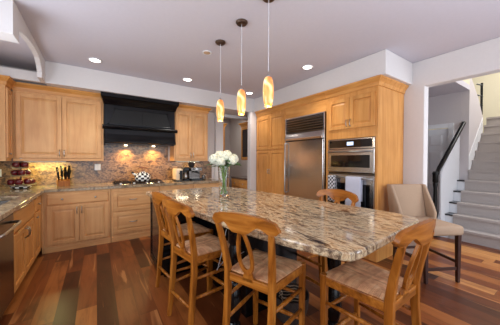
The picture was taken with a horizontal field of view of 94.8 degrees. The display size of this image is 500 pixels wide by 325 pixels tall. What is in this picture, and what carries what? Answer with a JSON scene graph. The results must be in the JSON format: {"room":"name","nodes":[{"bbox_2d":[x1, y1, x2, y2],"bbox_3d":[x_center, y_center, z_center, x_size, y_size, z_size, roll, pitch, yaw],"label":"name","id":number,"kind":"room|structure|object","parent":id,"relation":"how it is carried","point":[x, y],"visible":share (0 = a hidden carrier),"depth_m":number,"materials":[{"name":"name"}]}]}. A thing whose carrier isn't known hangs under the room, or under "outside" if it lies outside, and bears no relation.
{"room":"kitchen","nodes":[
{"label":"kitchen","id":0,"kind":"room"},
{"bbox_2d":[0,65,214,197],"bbox_3d":[-2.426,-0.092,4.398,3.740,2.741,0.150,0,1,-34],"label":"wall","id":1,"kind":"structure","parent":0,"point":[211,116],"depth_m":5.30,"materials":[{"name":"paint"}]},
{"bbox_2d":[12,82,103,160],"bbox_3d":[-2.997,-0.585,3.682,1.088,1.119,0.387,0,1,-34],"label":"upper cabinet","id":2,"kind":"object","parent":1,"relation":"attached to","point":[50,123],"visible":0.99,"depth_m":3.53,"materials":[{"name":"brown wood"}]},
{"bbox_2d":[24,161,65,161],"bbox_3d":[-3.218,-0.018,3.622,0.500,0.014,0.040,0,1,-34],"label":"light","id":3,"kind":"object","parent":2,"relation":"attached to","point":[24,161],"visible":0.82,"depth_m":3.60,"materials":[{"name":"beige"}]},
{"bbox_2d":[0,145,211,187],"bbox_3d":[-2.361,0.014,4.340,3.537,0.709,0.019,0,1,-34],"label":"backsplash","id":4,"kind":"structure","parent":1,"relation":"attached to","point":[118,164],"depth_m":4.22,"materials":[{"name":"stone"}]},
{"bbox_2d":[95,164,100,169],"bbox_3d":[-2.711,0.081,4.089,0.090,0.110,0.009,0,1,-34],"label":"outlet","id":5,"kind":"object","parent":4,"relation":"attached to","point":[97,166],"visible":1,"depth_m":4.09,"materials":[{"name":"white plastic"}]},
{"bbox_2d":[101,91,178,146],"bbox_3d":[-2.019,-0.727,4.254,1.255,0.838,0.520,0,1,-34],"label":"range hood","id":6,"kind":"object","parent":1,"relation":"attached to","point":[129,120],"visible":1,"depth_m":4.06,"materials":[{"name":"black paint"}]},
{"bbox_2d":[45,61,253,115],"bbox_3d":[-1.572,-1.305,4.517,3.620,0.310,0.570,0,1,-34],"label":"trim","id":7,"kind":"structure","parent":1,"relation":"attached to","point":[59,75],"depth_m":3.91,"materials":[{"name":"paint"}]},
{"bbox_2d":[170,104,211,160],"bbox_3d":[-1.250,-0.592,4.850,0.770,1.119,0.387,0,1,-34],"label":"upper cabinet","id":8,"kind":"object","parent":1,"relation":"attached to","point":[191,122],"visible":0.98,"depth_m":4.70,"materials":[{"name":"brown wood"}]},
{"bbox_2d":[214,113,222,179],"bbox_3d":[-0.777,-0.099,5.477,0.200,2.741,0.230,0,1,-34],"label":"trim","id":9,"kind":"structure","parent":1,"relation":"attached to","point":[218,125],"depth_m":5.36,"materials":[{"name":"paint"}]},
{"bbox_2d":[223,118,229,186],"bbox_3d":[-1.128,-0.128,7.619,3.800,2.741,0.120,0,1,-34],"label":"wall","id":10,"kind":"structure","parent":0,"point":[226,121],"depth_m":7.78,"materials":[{"name":"paint"}]},
{"bbox_2d":[0,0,499,98],"bbox_3d":[0.684,-1.484,3.203,7.590,0.100,9.800,0,1,-34],"label":"ceiling","id":11,"kind":"structure","parent":0,"point":[164,41],"depth_m":2.59,"materials":[{"name":"paint"}]},
{"bbox_2d":[0,0,18,42],"bbox_3d":[-2.422,-1.275,1.885,0.720,0.310,0.199,0,1,-34],"label":"trim","id":12,"kind":"structure","parent":11,"relation":"attached to","point":[9,12],"depth_m":2.00,"materials":[{"name":"paint"}]},
{"bbox_2d":[19,11,44,81],"bbox_3d":[-2.569,-1.286,2.707,0.050,0.309,1.329,0,1,-34],"label":"trim","id":13,"kind":"structure","parent":11,"relation":"attached to","point":[24,32],"depth_m":2.75,"materials":[{"name":"paint"}]},
{"bbox_2d":[88,57,101,62],"bbox_3d":[-2.188,-1.442,3.243,0.170,0.008,0.170,0,1,-34],"label":"recessed light","id":14,"kind":"object","parent":11,"relation":"in","point":[96,60],"visible":1,"depth_m":3.24,"materials":[{"name":"white"}]},
{"bbox_2d":[202,50,211,54],"bbox_3d":[-0.563,-1.429,3.001,0.124,0.014,0.124,0,1,-34],"label":"recessed light","id":15,"kind":"object","parent":11,"relation":"in","point":[205,52],"visible":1,"depth_m":2.98,"materials":[{"name":"white"}]},
{"bbox_2d":[215,39,225,121],"bbox_3d":[-0.352,-0.962,2.736,0.124,0.940,0.124,0,1,-34],"label":"pendant lamp","id":16,"kind":"object","parent":11,"relation":"hanging from","point":[220,104],"visible":1,"depth_m":2.71,"materials":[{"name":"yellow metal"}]},
{"bbox_2d":[236,18,247,114],"bbox_3d":[-0.086,-0.956,2.338,0.124,0.940,0.124,0,1,-34],"label":"pendant lamp","id":17,"kind":"object","parent":11,"relation":"hanging from","point":[241,96],"visible":1,"depth_m":2.31,"materials":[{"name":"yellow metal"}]},
{"bbox_2d":[263,0,273,106],"bbox_3d":[0.159,-0.950,1.972,0.124,0.940,0.124,0,1,-34],"label":"pendant lamp","id":18,"kind":"object","parent":11,"relation":"hanging from","point":[268,87],"visible":1,"depth_m":1.95,"materials":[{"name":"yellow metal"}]},
{"bbox_2d":[302,65,312,69],"bbox_3d":[0.863,-1.432,3.455,0.170,0.008,0.170,0,1,-34],"label":"recessed light","id":19,"kind":"object","parent":11,"relation":"in","point":[305,67],"visible":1,"depth_m":3.46,"materials":[{"name":"white"}]},
{"bbox_2d":[0,236,499,324],"bbox_3d":[1.940,1.326,4.087,10.640,0.050,9.800,0,1,-34],"label":"floor","id":20,"kind":"structure","parent":0,"point":[113,283],"depth_m":2.32,"materials":[{"name":"brown wood"}]},
{"bbox_2d":[0,213,21,318],"bbox_3d":[-2.175,0.882,1.654,0.697,0.865,0.601,0,1,-34],"label":"dishwasher","id":21,"kind":"object","parent":20,"relation":"on","point":[7,226],"visible":0.9,"depth_m":1.88,"materials":[{"name":"silver metal"}]},
{"bbox_2d":[1,195,41,258],"bbox_3d":[-3.029,0.862,2.831,0.704,0.868,0.539,0,1,-34],"label":"base cabinet","id":22,"kind":"object","parent":20,"relation":"on","point":[37,216],"visible":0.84,"depth_m":2.96,"materials":[{"name":"brown wood"}]},
{"bbox_2d":[13,200,34,292],"bbox_3d":[-2.629,0.871,2.244,0.716,0.868,0.868,0,1,-34],"label":"base cabinet","id":23,"kind":"object","parent":20,"relation":"on","point":[24,233],"visible":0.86,"depth_m":2.37,"materials":[{"name":"brown wood"}]},
{"bbox_2d":[42,193,43,253],"bbox_3d":[-2.931,0.857,3.256,0.023,0.868,0.050,0,1,-34],"label":"cabinet filler","id":24,"kind":"object","parent":20,"relation":"on","point":[43,193],"visible":0.57,"depth_m":3.24,"materials":[{"name":"brown wood"}]},
{"bbox_2d":[44,189,110,253],"bbox_3d":[-2.725,0.852,3.695,0.803,0.868,0.666,0,1,-34],"label":"base cabinet","id":25,"kind":"object","parent":20,"relation":"on","point":[72,219],"visible":1,"depth_m":3.43,"materials":[{"name":"brown wood"}]},
{"bbox_2d":[111,186,158,242],"bbox_3d":[-2.081,0.849,4.126,0.733,0.868,0.666,0,1,-34],"label":"base cabinet","id":26,"kind":"object","parent":20,"relation":"on","point":[130,207],"visible":0.65,"depth_m":3.83,"materials":[{"name":"brown wood"}]},
{"bbox_2d":[159,184,192,190],"bbox_3d":[-1.511,0.847,4.507,0.623,0.868,0.666,0,1,-34],"label":"base cabinet","id":27,"kind":"object","parent":20,"relation":"on","point":[186,186],"visible":0.12,"depth_m":4.25,"materials":[{"name":"brown wood"}]},
{"bbox_2d":[152,191,212,287],"bbox_3d":[-0.722,0.799,2.400,0.518,1.027,0.496,0,1,-41],"label":"bar stool","id":28,"kind":"object","parent":20,"relation":"on","point":[157,197],"visible":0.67,"depth_m":2.37,"materials":[{"name":"brown wood"}]},
{"bbox_2d":[162,199,229,324],"bbox_3d":[-0.441,0.806,1.971,0.518,1.027,0.496,0,1,-44],"label":"bar stool","id":29,"kind":"object","parent":20,"relation":"on","point":[203,248],"visible":0.88,"depth_m":1.85,"materials":[{"name":"brown wood"}]},
{"bbox_2d":[193,183,218,187],"bbox_3d":[-1.008,0.845,4.844,0.573,0.868,0.666,0,1,-34],"label":"base cabinet","id":30,"kind":"object","parent":20,"relation":"on","point":[204,185],"visible":0.02,"depth_m":4.58,"materials":[{"name":"brown wood"}]},
{"bbox_2d":[223,123,226,150],"bbox_3d":[-1.104,0.029,7.171,0.520,2.440,0.645,0,1,-34],"label":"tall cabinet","id":31,"kind":"object","parent":20,"relation":"on","point":[224,124],"visible":0.05,"depth_m":7.02,"materials":[{"name":"brown wood"}]},
{"bbox_2d":[231,176,246,188],"bbox_3d":[-0.022,0.820,5.841,0.646,0.900,0.830,0,1,-34],"label":"base cabinet","id":32,"kind":"object","parent":20,"relation":"on","point":[237,181],"visible":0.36,"depth_m":5.70,"materials":[{"name":"brown wood"}]},
{"bbox_3d":[0.266,0.154,6.023,0.020,0.430,0.830,0,1,-34],"label":"backsplash","id":33,"kind":"structure","parent":32,"relation":"attached to","visible":0},
{"bbox_2d":[239,121,256,159],"bbox_3d":[0.095,-0.550,5.933,0.380,0.980,0.890,0,1,-34],"label":"upper cabinet","id":34,"kind":"object","parent":33,"relation":"attached to","point":[244,126],"visible":0.28,"depth_m":6.02,"materials":[{"name":"brown wood"}]},
{"bbox_2d":[212,211,305,324],"bbox_3d":[0.072,0.813,1.567,0.496,1.027,0.518,1,1,35],"label":"bar stool","id":35,"kind":"object","parent":20,"relation":"on","point":[268,273],"visible":1,"depth_m":1.48,"materials":[{"name":"brown wood"}]},
{"bbox_2d":[255,103,285,194],"bbox_3d":[0.700,0.069,5.039,0.787,2.429,0.975,0,1,-34],"label":"pantry cabinet","id":36,"kind":"object","parent":20,"relation":"on","point":[271,120],"visible":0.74,"depth_m":4.80,"materials":[{"name":"brown wood"}]},
{"bbox_2d":[247,111,256,189],"bbox_3d":[0.044,0.063,5.271,0.165,2.430,0.130,0,1,-34],"label":"trim","id":37,"kind":"structure","parent":36,"relation":"attached to","point":[252,119],"depth_m":5.21,"materials":[{"name":"paint"}]},
{"bbox_2d":[146,187,417,324],"bbox_3d":[-0.045,0.859,2.416,1.289,0.910,2.777,0,1,-41],"label":"kitchen island","id":38,"kind":"object","parent":20,"relation":"on","point":[336,232],"visible":0.63,"depth_m":1.81,"materials":[{"name":"stone"}]},
{"bbox_2d":[218,166,229,196],"bbox_3d":[-0.309,0.218,2.720,0.148,0.360,0.148,0,1,-34],"label":"glass vase","id":39,"kind":"object","parent":38,"relation":"on","point":[223,173],"visible":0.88,"depth_m":2.67,"materials":[{"name":"clear glass"}]},
{"bbox_2d":[205,154,220,165],"bbox_3d":[-0.394,0.132,2.699,0.218,0.476,0.198,0,1,11],"label":"hydrangea","id":40,"kind":"object","parent":39,"relation":"in","point":[213,157],"visible":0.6,"depth_m":2.65,"materials":[{"name":"white plant"}]},
{"bbox_2d":[209,156,232,167],"bbox_3d":[-0.334,0.147,2.660,0.198,0.446,0.205,1,1,27],"label":"hydrangea","id":41,"kind":"object","parent":39,"relation":"in","point":[219,161],"visible":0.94,"depth_m":2.61,"materials":[{"name":"white plant"}]},
{"bbox_2d":[220,151,229,165],"bbox_3d":[-0.291,0.119,2.674,0.198,0.502,0.198,0,1,14],"label":"hydrangea","id":42,"kind":"object","parent":39,"relation":"in","point":[226,155],"visible":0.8,"depth_m":2.62,"materials":[{"name":"white plant"}]},
{"bbox_2d":[225,155,240,166],"bbox_3d":[-0.219,0.142,2.684,0.203,0.458,0.204,0,1,-34],"label":"hydrangea","id":43,"kind":"object","parent":39,"relation":"in","point":[233,159],"visible":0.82,"depth_m":2.64,"materials":[{"name":"white plant"}]},
{"bbox_2d":[276,283,309,324],"bbox_3d":[0.349,1.210,1.985,0.320,0.222,0.320,0,1,-34],"label":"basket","id":44,"kind":"object","parent":20,"relation":"on","point":[292,306],"visible":0.48,"depth_m":1.90,"materials":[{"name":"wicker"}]},
{"bbox_2d":[284,111,326,201],"bbox_3d":[1.206,0.237,4.233,0.802,2.118,0.912,0,1,-34],"label":"refrigerator","id":45,"kind":"object","parent":20,"relation":"on","point":[305,136],"visible":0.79,"depth_m":3.98,"materials":[{"name":"silver metal"}]},
{"bbox_2d":[284,91,326,118],"bbox_3d":[1.236,-0.981,4.231,0.787,0.304,0.935,0,1,-34],"label":"wall cabinet","id":46,"kind":"object","parent":45,"relation":"on","point":[315,103],"visible":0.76,"depth_m":3.98,"materials":[{"name":"brown wood"}]},
{"bbox_2d":[297,189,358,285],"bbox_3d":[0.757,0.806,2.360,0.518,1.027,0.496,0,1,-34],"label":"bar stool","id":47,"kind":"object","parent":20,"relation":"on","point":[338,195],"visible":0.28,"depth_m":2.43,"materials":[{"name":"brown wood"}]},
{"bbox_2d":[324,74,408,262],"bbox_3d":[1.734,0.093,3.494,0.787,2.429,0.867,0,1,-34],"label":"tall cabinet","id":48,"kind":"object","parent":20,"relation":"on","point":[373,106],"visible":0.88,"depth_m":3.19,"materials":[{"name":"brown wood"}]},
{"bbox_2d":[327,172,374,208],"bbox_3d":[1.618,0.525,3.450,0.576,0.745,0.725,0,1,-34],"label":"wall oven","id":49,"kind":"object","parent":48,"relation":"in","point":[368,190],"visible":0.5,"depth_m":3.12,"materials":[{"name":"silver metal"}]},
{"bbox_2d":[327,175,336,201],"bbox_3d":[1.250,0.389,3.496,0.051,0.394,0.131,0,1,-34],"label":"checked towel","id":50,"kind":"object","parent":49,"relation":"hanging from","point":[332,181],"visible":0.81,"depth_m":3.48,"materials":[{"name":"fabric"}]},
{"bbox_2d":[345,176,362,206],"bbox_3d":[1.444,0.423,3.205,0.052,0.454,0.231,0,1,-34],"label":"towel","id":51,"kind":"object","parent":49,"relation":"hanging from","point":[354,185],"visible":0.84,"depth_m":3.17,"materials":[{"name":"white fabric"}]},
{"bbox_2d":[328,137,375,173],"bbox_3d":[1.602,-0.100,3.430,0.521,0.485,0.725,0,1,-34],"label":"microwave oven","id":52,"kind":"object","parent":48,"relation":"in","point":[355,155],"visible":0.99,"depth_m":3.26,"materials":[{"name":"silver metal"}]},
{"bbox_2d":[320,218,435,324],"bbox_3d":[0.782,0.818,1.410,0.496,1.027,0.518,0,1,-36],"label":"bar stool","id":53,"kind":"object","parent":20,"relation":"on","point":[372,285],"visible":0.98,"depth_m":1.33,"materials":[{"name":"brown wood"}]},
{"bbox_2d":[387,184,463,283],"bbox_3d":[2.083,0.804,2.779,0.502,1.031,0.598,0,1,-6],"label":"upholstered chair","id":54,"kind":"object","parent":20,"relation":"on","point":[414,200],"visible":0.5,"depth_m":2.91,"materials":[{"name":"beige fabric"}]},
{"bbox_2d":[432,116,499,249],"bbox_3d":[5.379,0.149,4.369,3.960,2.326,1.915,0,1,-34],"label":"staircase","id":55,"kind":"structure","parent":20,"relation":"on","point":[473,204],"depth_m":4.22,"materials":[{"name":"white wood"}]},
{"bbox_2d":[230,37,499,245],"bbox_3d":[2.004,-0.067,3.927,0.140,2.741,9.500,0,1,-34],"label":"wall","id":56,"kind":"structure","parent":0,"point":[483,58],"depth_m":3.22,"materials":[{"name":"paint"}]},
{"bbox_2d":[224,114,247,120],"bbox_3d":[-0.168,-1.282,5.890,1.280,0.381,0.150,0,1,-34],"label":"trim","id":57,"kind":"structure","parent":56,"relation":"attached to","point":[226,116],"depth_m":5.69,"materials":[{"name":"paint"}]},
{"bbox_2d":[243,49,411,116],"bbox_3d":[1.055,-1.294,4.530,0.760,0.310,3.469,0,1,-34],"label":"soffit","id":58,"kind":"object","parent":56,"relation":"attached to","point":[385,62],"depth_m":3.29,"materials":[{"name":"paint"}]},
{"bbox_2d":[428,92,461,178],"bbox_3d":[3.354,-0.090,6.154,0.120,2.741,3.500,0,1,-34],"label":"wall","id":59,"kind":"structure","parent":0,"point":[442,109],"depth_m":4.84,"materials":[{"name":"paint"}]},
{"bbox_2d":[427,128,447,218],"bbox_3d":[3.980,0.281,5.171,0.055,2.010,0.760,0,1,-34],"label":"door","id":60,"kind":"structure","parent":59,"relation":"in","point":[438,138],"depth_m":5.01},
{"bbox_2d":[428,123,453,146],"bbox_3d":[3.941,0.236,5.144,0.030,2.120,0.940,0,1,-34],"label":"trim","id":61,"kind":"structure","parent":59,"relation":"attached to","point":[450,126],"depth_m":4.80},
{"bbox_2d":[429,72,499,132],"bbox_3d":[6.998,-1.197,5.627,0.100,5.000,4.800,0,1,-34],"label":"wall","id":62,"kind":"structure","parent":0,"point":[491,82],"depth_m":6.25,"materials":[{"name":"beige paint"}]},
{"bbox_2d":[460,78,482,179],"bbox_3d":[4.736,-0.232,4.897,1.020,3.070,0.119,0,1,-34],"label":"wall","id":63,"kind":"structure","parent":0,"point":[471,113],"depth_m":4.63,"materials":[{"name":"paint"}]},
{"bbox_2d":[476,83,482,114],"bbox_3d":[5.099,-1.409,5.106,0.118,0.701,0.044,1,1,28],"label":"landing railing","id":64,"kind":"object","parent":63,"relation":"on","point":[480,84],"visible":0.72,"depth_m":5.08,"materials":[{"name":"black metal"}]},
{"bbox_3d":[-1.795,-0.036,0.200,0.120,2.741,7.530,0,1,-34],"label":"wall","id":65,"kind":"structure","parent":0,"visible":0},
{"bbox_2d":[0,75,15,160],"bbox_3d":[-3.402,-0.578,3.054,0.375,1.119,0.315,0,1,-34],"label":"upper cabinet","id":66,"kind":"object","parent":65,"relation":"attached to","point":[6,82],"visible":1,"depth_m":3.06,"materials":[{"name":"brown wood"}]},
{"bbox_2d":[0,66,45,83],"bbox_3d":[-3.235,-1.204,3.099,0.719,0.129,0.060,0,1,-34],"label":"trim","id":67,"kind":"structure","parent":65,"relation":"attached to","point":[18,74],"depth_m":3.13,"materials":[{"name":"paint"}]},
{"bbox_3d":[-1.765,0.892,0.918,0.678,0.868,1.064,0,1,-34],"label":"base cabinet","id":68,"kind":"object","parent":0,"visible":0},
{"bbox_2d":[0,178,218,220],"bbox_3d":[-1.346,0.414,2.769,3.481,0.040,3.728,0,1,-34],"label":"countertop","id":69,"kind":"structure","parent":68,"relation":"on","point":[19,198],"depth_m":3.29,"materials":[{"name":"stone"}]},
{"bbox_2d":[0,200,10,205],"bbox_3d":[-2.651,0.520,2.248,0.426,0.166,0.766,0,1,-34],"label":"sink","id":70,"kind":"object","parent":69,"relation":"in","point":[4,201],"visible":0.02,"depth_m":2.61,"materials":[{"name":"silver metal"}]},
{"bbox_2d":[4,158,36,188],"bbox_3d":[-3.326,0.150,3.336,0.346,0.455,0.346,0,1,-34],"label":"fruit stand","id":71,"kind":"object","parent":69,"relation":"on","point":[23,186],"visible":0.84,"depth_m":3.27,"materials":[{"name":"black paint"}]},
{"bbox_2d":[6,180,14,184],"bbox_3d":[-3.364,0.280,3.232,0.092,0.085,0.091,0,1,-34],"label":"apple","id":72,"kind":"object","parent":71,"relation":"on","point":[9,182],"visible":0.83,"depth_m":3.20,"materials":[{"name":"red food"}]},
{"bbox_2d":[10,170,17,174],"bbox_3d":[-3.367,0.146,3.286,0.092,0.085,0.091,0,1,-34],"label":"apple","id":73,"kind":"object","parent":71,"relation":"on","point":[13,172],"visible":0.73,"depth_m":3.25,"materials":[{"name":"red food"}]},
{"bbox_2d":[11,163,19,166],"bbox_3d":[-3.350,0.036,3.286,0.092,0.085,0.091,0,1,-34],"label":"apple","id":74,"kind":"object","parent":71,"relation":"on","point":[12,164],"visible":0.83,"depth_m":3.25,"materials":[{"name":"red food"}]},
{"bbox_2d":[14,180,22,184],"bbox_3d":[-3.267,0.280,3.243,0.092,0.085,0.091,0,1,-34],"label":"apple","id":75,"kind":"object","parent":71,"relation":"on","point":[16,182],"visible":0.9,"depth_m":3.21,"materials":[{"name":"red food"}]},
{"bbox_2d":[4,183,36,185],"bbox_3d":[-3.327,0.317,3.338,0.346,0.019,0.346,0,1,-34],"label":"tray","id":76,"kind":"object","parent":71,"relation":"on","point":[23,184],"depth_m":3.25,"materials":[{"name":"silver metal"}]},
{"bbox_2d":[17,170,25,174],"bbox_3d":[-3.277,0.146,3.296,0.092,0.085,0.091,0,1,-34],"label":"apple","id":77,"kind":"object","parent":71,"relation":"on","point":[20,172],"visible":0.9,"depth_m":3.27,"materials":[{"name":"red food"}]},
{"bbox_2d":[20,162,28,166],"bbox_3d":[-3.272,0.035,3.338,0.092,0.085,0.091,0,1,-34],"label":"apple","id":78,"kind":"object","parent":71,"relation":"on","point":[25,164],"visible":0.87,"depth_m":3.31,"materials":[{"name":"red food"}]},
{"bbox_2d":[24,179,31,183],"bbox_3d":[-3.216,0.279,3.325,0.092,0.085,0.091,0,1,-34],"label":"apple","id":79,"kind":"object","parent":71,"relation":"on","point":[26,181],"visible":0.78,"depth_m":3.30,"materials":[{"name":"red food"}]},
{"bbox_2d":[56,165,70,186],"bbox_3d":[-2.992,0.211,3.683,0.196,0.327,0.183,1,1,44],"label":"knife block","id":80,"kind":"object","parent":69,"relation":"on","point":[61,180],"visible":1,"depth_m":3.64,"materials":[{"name":"brown wood"}]},
{"bbox_2d":[112,179,164,185],"bbox_3d":[-2.022,0.354,4.176,0.800,0.038,0.500,0,1,-34],"label":"cooktop","id":81,"kind":"object","parent":69,"relation":"in","point":[151,181],"visible":0.94,"depth_m":4.09,"materials":[{"name":"silver metal"}]},
{"bbox_2d":[131,167,150,180],"bbox_3d":[-1.948,0.206,4.163,0.268,0.257,0.268,0,1,11],"label":"kettle","id":82,"kind":"object","parent":81,"relation":"on","point":[141,176],"visible":1,"depth_m":4.08,"materials":[{"name":"multicoloured ceramic"}]},
{"bbox_2d":[172,168,182,181],"bbox_3d":[-1.447,0.244,4.610,0.150,0.252,0.315,0,1,-34],"label":"toaster","id":83,"kind":"object","parent":69,"relation":"on","point":[177,172],"visible":1,"depth_m":4.52,"materials":[{"name":"beige plastic"}]},
{"bbox_2d":[181,167,189,180],"bbox_3d":[-1.336,0.233,4.723,0.120,0.270,0.230,0,1,-34],"label":"coffee maker","id":84,"kind":"object","parent":69,"relation":"on","point":[185,169],"visible":0.86,"depth_m":4.65,"materials":[{"name":"black paint"}]},
{"bbox_2d":[187,162,202,180],"bbox_3d":[-1.143,0.180,4.784,0.240,0.376,0.382,0,1,-34],"label":"espresso machine","id":85,"kind":"object","parent":69,"relation":"on","point":[193,173],"visible":0.95,"depth_m":4.76,"materials":[{"name":"silver metal"}]},
{"bbox_2d":[189,178,202,180],"bbox_3d":[-1.116,0.346,4.746,0.240,0.045,0.160,0,1,-34],"label":"drip tray","id":86,"kind":"object","parent":85,"relation":"on","point":[191,179],"depth_m":4.67,"materials":[{"name":"black paint"}]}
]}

